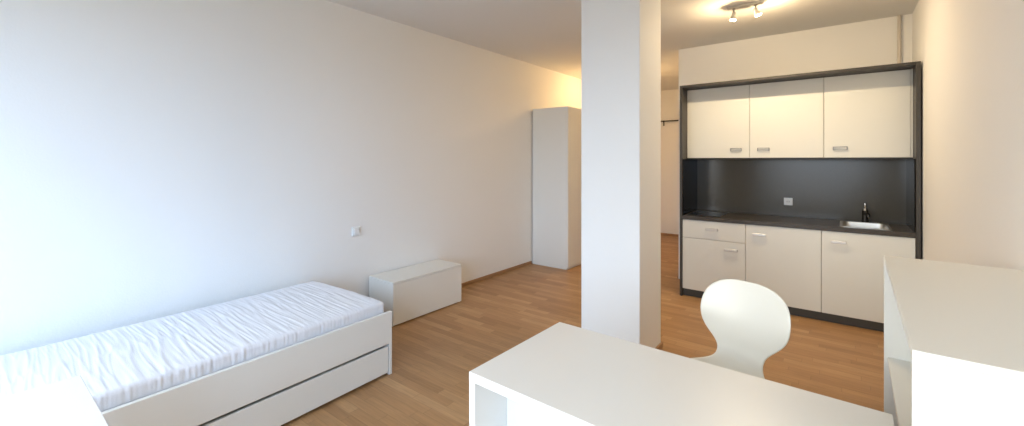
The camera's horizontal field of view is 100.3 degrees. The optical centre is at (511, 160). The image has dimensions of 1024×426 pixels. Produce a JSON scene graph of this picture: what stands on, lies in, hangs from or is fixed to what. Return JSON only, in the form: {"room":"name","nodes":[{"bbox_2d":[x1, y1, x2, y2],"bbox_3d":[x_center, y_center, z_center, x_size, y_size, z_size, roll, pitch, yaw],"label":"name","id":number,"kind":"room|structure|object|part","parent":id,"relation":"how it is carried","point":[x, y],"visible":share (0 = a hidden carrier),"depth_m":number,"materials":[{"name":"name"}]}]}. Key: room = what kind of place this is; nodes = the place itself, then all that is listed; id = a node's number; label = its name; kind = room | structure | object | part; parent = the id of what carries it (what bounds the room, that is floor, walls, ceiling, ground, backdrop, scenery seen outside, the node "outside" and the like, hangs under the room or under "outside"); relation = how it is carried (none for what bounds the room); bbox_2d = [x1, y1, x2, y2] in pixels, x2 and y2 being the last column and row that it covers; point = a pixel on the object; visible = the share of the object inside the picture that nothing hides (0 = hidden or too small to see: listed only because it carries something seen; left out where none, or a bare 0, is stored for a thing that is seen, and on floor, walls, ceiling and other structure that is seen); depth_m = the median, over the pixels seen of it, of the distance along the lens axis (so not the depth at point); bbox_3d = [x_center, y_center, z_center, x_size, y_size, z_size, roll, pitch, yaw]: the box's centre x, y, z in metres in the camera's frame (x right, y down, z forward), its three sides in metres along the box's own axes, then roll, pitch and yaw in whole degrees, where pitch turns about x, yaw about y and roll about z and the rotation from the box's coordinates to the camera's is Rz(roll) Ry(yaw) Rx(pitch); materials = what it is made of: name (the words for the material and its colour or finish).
{"room":"studio apartment","nodes":[
{"label":"studio apartment","id":0,"kind":"room"},
{"bbox_2d":[0,0,580,355],"bbox_3d":[-0.583,0.050,5.329,0.200,2.940,10.220,0,0,38],"label":"wall","id":1,"kind":"structure","parent":0,"point":[159,158],"depth_m":3.20,"materials":[{"name":"white paint"}]},
{"bbox_2d":[352,226,359,236],"bbox_3d":[-1.462,0.668,4.011,0.020,0.088,0.088,0,0,38],"label":"light switch","id":2,"kind":"object","parent":1,"relation":"attached to","point":[355,230],"visible":1,"depth_m":4.00,"materials":[{"name":"white plastic"}]},
{"bbox_2d":[461,261,531,286],"bbox_3d":[-0.498,1.499,5.263,0.016,0.042,9.820,0,0,38],"label":"baseboard","id":3,"kind":"structure","parent":1,"relation":"attached to","point":[529,262],"depth_m":5.58,"materials":[{"name":"brown wood"}]},
{"bbox_2d":[281,235,883,425],"bbox_3d":[1.141,1.570,3.996,4.559,0.100,10.220,0,0,38],"label":"floor","id":4,"kind":"structure","parent":0,"point":[434,353],"depth_m":3.49,"materials":[{"name":"brown wood"}]},
{"bbox_2d":[0,375,108,425],"bbox_3d":[-1.488,1.149,1.019,0.768,0.742,0.743,0,0,38],"label":"side table","id":5,"kind":"object","parent":4,"relation":"on","point":[67,402],"visible":1,"depth_m":1.34,"materials":[{"name":"white laminate"}]},
{"bbox_2d":[101,311,391,425],"bbox_3d":[-1.861,1.297,2.494,1.005,0.446,2.060,0,0,35],"label":"bed","id":6,"kind":"object","parent":4,"relation":"on","point":[275,388],"visible":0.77,"depth_m":2.40,"materials":[{"name":"white laminate"}]},
{"bbox_2d":[0,281,383,411],"bbox_3d":[-1.860,1.114,2.501,0.941,0.246,1.999,0,0,35],"label":"mattress","id":7,"kind":"object","parent":6,"relation":"on","point":[119,366],"visible":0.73,"depth_m":2.34,"materials":[{"name":"white fabric"}]},
{"bbox_3d":[-1.462,1.408,2.211,0.019,0.184,2.000,0,0,35],"label":"drawer","id":8,"kind":"part","parent":6,"relation":"part of","materials":[{"name":"white laminate"}]},
{"bbox_2d":[369,259,461,326],"bbox_3d":[-0.959,1.317,4.347,0.377,0.407,0.884,0,0,38],"label":"chest","id":9,"kind":"object","parent":4,"relation":"on","point":[410,292],"visible":0.88,"depth_m":4.15,"materials":[{"name":"white laminate"}]},
{"bbox_3d":[-0.959,1.122,4.347,0.377,0.018,0.884,0,0,38],"label":"lid","id":10,"kind":"part","parent":9,"relation":"part of","materials":[{"name":"white laminate"}]},
{"bbox_3d":[-0.818,1.321,4.238,0.018,0.373,0.880,0,0,38],"label":"panel","id":11,"kind":"part","parent":9,"relation":"part of","materials":[{"name":"white laminate"}]},
{"bbox_2d":[533,106,580,269],"bbox_3d":[0.854,0.385,6.481,0.625,2.270,1.000,0,0,38],"label":"wardrobe","id":12,"kind":"object","parent":4,"relation":"on","point":[556,130],"visible":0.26,"depth_m":6.08,"materials":[{"name":"white laminate"}]},
{"bbox_3d":[0.921,0.371,6.113,0.020,2.238,0.496,0,0,38],"label":"door","id":13,"kind":"part","parent":12,"relation":"part of","materials":[{"name":"white laminate"}]},
{"bbox_2d":[469,322,893,425],"bbox_3d":[0.503,1.149,1.440,1.200,0.742,0.621,0,0,39],"label":"desk","id":14,"kind":"object","parent":4,"relation":"on","point":[564,374],"visible":1,"depth_m":1.48,"materials":[{"name":"white laminate"}]},
{"bbox_3d":[0.040,1.166,1.799,0.029,0.708,0.600,0,0,39],"label":"panel","id":15,"kind":"part","parent":14,"relation":"part of","materials":[{"name":"white laminate"}]},
{"bbox_3d":[0.428,1.136,1.351,1.136,0.648,0.018,0,0,39],"label":"panel","id":16,"kind":"part","parent":14,"relation":"part of","materials":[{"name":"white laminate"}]},
{"bbox_2d":[683,219,745,291],"bbox_3d":[2.338,1.048,4.830,0.630,0.775,0.623,0,0,38],"label":"base cabinet","id":17,"kind":"object","parent":4,"relation":"on","point":[713,251],"visible":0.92,"depth_m":4.61,"materials":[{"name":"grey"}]},
{"bbox_3d":[2.150,0.748,4.598,0.124,0.028,0.026,0,0,38],"label":"handle","id":18,"kind":"part","parent":17,"relation":"part of","materials":[{"name":"silver metal"}]},
{"bbox_3d":[2.170,0.760,4.612,0.627,0.194,0.020,0,0,38],"label":"drawer","id":19,"kind":"part","parent":17,"relation":"part of","materials":[{"name":"white"}]},
{"bbox_3d":[2.298,0.946,4.484,0.125,0.028,0.026,0,0,38],"label":"handle","id":20,"kind":"part","parent":17,"relation":"part of","materials":[{"name":"silver metal"}]},
{"bbox_2d":[682,210,915,237],"bbox_3d":[2.852,0.638,4.445,1.915,0.040,0.606,0,0,38],"label":"countertop","id":21,"kind":"structure","parent":17,"relation":"on","point":[900,230],"depth_m":4.24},
{"bbox_2d":[687,211,726,216],"bbox_3d":[2.251,0.614,4.908,0.330,0.006,0.440,0,0,38],"label":"cooktop","id":22,"kind":"object","parent":21,"relation":"in","point":[698,213],"visible":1,"depth_m":4.91,"materials":[{"name":"black glass"}]},
{"bbox_2d":[840,221,891,235],"bbox_3d":[3.340,0.698,4.048,0.371,0.171,0.456,0,0,38],"label":"sink","id":23,"kind":"object","parent":21,"relation":"in","point":[880,226],"visible":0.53,"depth_m":4.17,"materials":[{"name":"silver metal"}]},
{"bbox_2d":[862,203,869,222],"bbox_3d":[3.466,0.523,4.185,0.059,0.190,0.204,0,0,38],"label":"kitchen faucet","id":24,"kind":"object","parent":21,"relation":"on","point":[865,214],"visible":0.99,"depth_m":4.23,"materials":[{"name":"grey metal"}]},
{"bbox_2d":[691,279,790,378],"bbox_3d":[1.060,1.082,2.127,0.486,0.875,0.456,0,0,-36],"label":"shell chair","id":25,"kind":"object","parent":4,"relation":"on","point":[749,323],"visible":0.65,"depth_m":2.22,"materials":[{"name":"white paint"}]},
{"bbox_2d":[683,288,883,331],"bbox_3d":[2.699,1.478,4.247,1.915,0.082,0.020,0,0,38],"label":"board","id":26,"kind":"object","parent":4,"relation":"on","point":[866,324],"visible":0.34,"depth_m":4.01,"materials":[{"name":"grey"}]},
{"bbox_2d":[746,224,822,311],"bbox_3d":[2.839,1.048,4.443,0.633,0.775,0.623,0,0,38],"label":"base cabinet","id":27,"kind":"object","parent":4,"relation":"on","point":[786,261],"visible":0.84,"depth_m":4.18,"materials":[{"name":"grey"}]},
{"bbox_3d":[2.504,0.755,4.325,0.119,0.028,0.026,0,0,38],"label":"handle","id":28,"kind":"part","parent":27,"relation":"part of","materials":[{"name":"silver metal"}]},
{"bbox_2d":[680,61,920,295],"bbox_3d":[2.864,0.342,4.457,1.972,2.357,0.645,0,0,38],"label":"surround","id":29,"kind":"object","parent":4,"relation":"on","point":[916,66],"depth_m":3.95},
{"bbox_3d":[2.094,0.342,5.052,0.025,2.357,0.645,0,0,38],"label":"panel","id":30,"kind":"part","parent":29,"relation":"part of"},
{"bbox_2d":[687,85,749,157],"bbox_3d":[2.412,-0.417,4.919,0.639,0.784,0.462,0,0,38],"label":"upper cabinet","id":31,"kind":"object","parent":29,"relation":"attached to","point":[718,119],"visible":0.96,"depth_m":4.73,"materials":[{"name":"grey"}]},
{"bbox_2d":[750,78,823,157],"bbox_3d":[2.918,-0.417,4.528,0.638,0.784,0.462,0,0,38],"label":"upper cabinet","id":32,"kind":"object","parent":29,"relation":"attached to","point":[787,117],"visible":0.93,"depth_m":4.35,"materials":[{"name":"grey"}]},
{"bbox_3d":[2.862,-0.825,4.458,1.917,0.025,0.645,0,0,38],"label":"panel","id":33,"kind":"part","parent":29,"relation":"part of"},
{"bbox_2d":[687,158,912,158],"bbox_3d":[2.924,-0.018,4.539,1.915,0.011,0.439,0,0,38],"label":"board","id":34,"kind":"object","parent":29,"relation":"attached to","point":[687,158],"visible":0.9,"depth_m":4.29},
{"bbox_2d":[824,69,910,157],"bbox_3d":[3.418,-0.417,4.141,0.623,0.784,0.462,0,0,38],"label":"upper cabinet","id":35,"kind":"object","parent":29,"relation":"attached to","point":[868,115],"visible":1,"depth_m":3.96,"materials":[{"name":"grey"}]},
{"bbox_3d":[3.675,-0.417,3.954,0.012,0.785,0.447,0,0,38],"label":"filler strip","id":36,"kind":"part","parent":29,"relation":"part of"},
{"bbox_3d":[3.632,0.342,3.863,0.030,2.357,0.645,0,0,38],"label":"panel","id":37,"kind":"part","parent":29,"relation":"part of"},
{"bbox_2d":[821,231,914,322],"bbox_3d":[3.347,1.049,4.051,0.649,0.772,0.623,0,0,38],"label":"base cabinet","id":38,"kind":"object","parent":4,"relation":"on","point":[852,264],"visible":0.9,"depth_m":3.86,"materials":[{"name":"grey"}]},
{"bbox_3d":[3.009,0.755,3.934,0.116,0.028,0.026,0,0,38],"label":"handle","id":39,"kind":"part","parent":38,"relation":"part of","materials":[{"name":"silver metal"}]},
{"bbox_2d":[884,255,1023,425],"bbox_3d":[1.414,0.969,1.286,0.398,1.102,1.200,0,0,39],"label":"bookcase","id":40,"kind":"object","parent":4,"relation":"on","point":[954,332],"visible":1,"depth_m":1.09,"materials":[{"name":"white laminate"}]},
{"bbox_3d":[1.784,0.979,1.745,0.398,1.082,0.020,0,0,39],"label":"panel","id":41,"kind":"part","parent":40,"relation":"part of","materials":[{"name":"white laminate"}]},
{"bbox_3d":[1.414,0.864,1.286,0.374,0.022,1.159,0,0,39],"label":"shelf","id":42,"kind":"part","parent":40,"relation":"part of","materials":[{"name":"white laminate"}]},
{"bbox_3d":[1.045,0.979,0.826,0.398,1.082,0.020,0,0,39],"label":"panel","id":43,"kind":"part","parent":40,"relation":"part of","materials":[{"name":"white laminate"}]},
{"bbox_2d":[581,0,660,347],"bbox_3d":[0.881,0.050,3.439,0.479,2.940,0.460,0,0,38],"label":"pillar","id":44,"kind":"structure","parent":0,"point":[621,39],"depth_m":3.26,"materials":[{"name":"white paint"}]},
{"bbox_2d":[655,342,662,349],"bbox_3d":[0.881,1.499,3.439,0.507,0.042,0.488,0,0,38],"label":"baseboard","id":45,"kind":"structure","parent":44,"relation":"attached to","point":[660,345],"depth_m":3.42,"materials":[{"name":"brown wood"}]},
{"bbox_2d":[327,0,918,90],"bbox_3d":[1.141,-1.470,3.996,4.559,0.100,10.220,0,0,38],"label":"ceiling","id":46,"kind":"structure","parent":0,"point":[546,34],"depth_m":4.37,"materials":[{"name":"white paint"}]},
{"bbox_2d":[727,0,762,20],"bbox_3d":[2.112,-1.352,3.877,0.291,0.135,0.060,0,0,36],"label":"ceiling spotlight","id":47,"kind":"object","parent":46,"relation":"attached to","point":[757,12],"visible":1,"depth_m":3.86,"materials":[{"name":"silver metal"}]},
{"bbox_2d":[661,89,678,233],"bbox_3d":[3.390,0.050,8.590,2.100,2.940,0.200,0,0,38],"label":"wall","id":48,"kind":"structure","parent":0,"point":[669,98],"depth_m":8.61,"materials":[{"name":"white paint"}]},
{"bbox_2d":[661,233,678,236],"bbox_3d":[3.275,1.499,8.542,1.944,0.042,0.016,0,0,38],"label":"baseboard","id":49,"kind":"structure","parent":48,"relation":"attached to","point":[668,234],"depth_m":8.60,"materials":[{"name":"brown wood"}]},
{"bbox_2d":[679,14,911,278],"bbox_3d":[3.130,0.050,4.804,2.399,2.940,0.140,0,0,38],"label":"wall","id":50,"kind":"structure","parent":0,"point":[870,42],"depth_m":4.70,"materials":[{"name":"white paint"}]},
{"bbox_2d":[683,159,696,214],"bbox_3d":[2.103,0.302,5.035,0.008,0.629,0.588,0,0,38],"label":"backsplash","id":51,"kind":"structure","parent":50,"relation":"attached to","point":[689,165],"depth_m":4.99,"materials":[{"name":"black"}]},
{"bbox_2d":[697,159,905,223],"bbox_3d":[3.048,0.302,4.699,1.915,0.629,0.034,0,0,38],"label":"backsplash","id":52,"kind":"structure","parent":50,"relation":"attached to","point":[835,189],"depth_m":4.58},
{"bbox_2d":[784,198,792,204],"bbox_3d":[3.029,0.452,4.683,0.082,0.082,0.013,0,0,38],"label":"wall socket","id":53,"kind":"object","parent":52,"relation":"attached to","point":[787,201],"visible":1,"depth_m":4.68,"materials":[{"name":"white plastic"}]},
{"bbox_2d":[897,15,900,236],"bbox_3d":[3.791,0.050,4.181,0.028,2.937,0.028,0,0,38],"label":"pipe","id":54,"kind":"object","parent":50,"relation":"attached to","point":[898,16],"visible":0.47,"depth_m":4.17,"materials":[{"name":"white metal"}]},
{"bbox_2d":[912,0,1023,271],"bbox_3d":[1.849,0.050,1.348,0.200,2.940,6.895,0,0,38],"label":"wall","id":55,"kind":"structure","parent":0,"point":[970,53],"depth_m":2.23,"materials":[{"name":"white paint"}]},
{"bbox_2d":[906,159,915,232],"bbox_3d":[3.612,0.302,3.869,0.008,0.629,0.588,0,0,38],"label":"backsplash","id":56,"kind":"structure","parent":55,"relation":"attached to","point":[910,163],"depth_m":3.79,"materials":[{"name":"black"}]}
]}

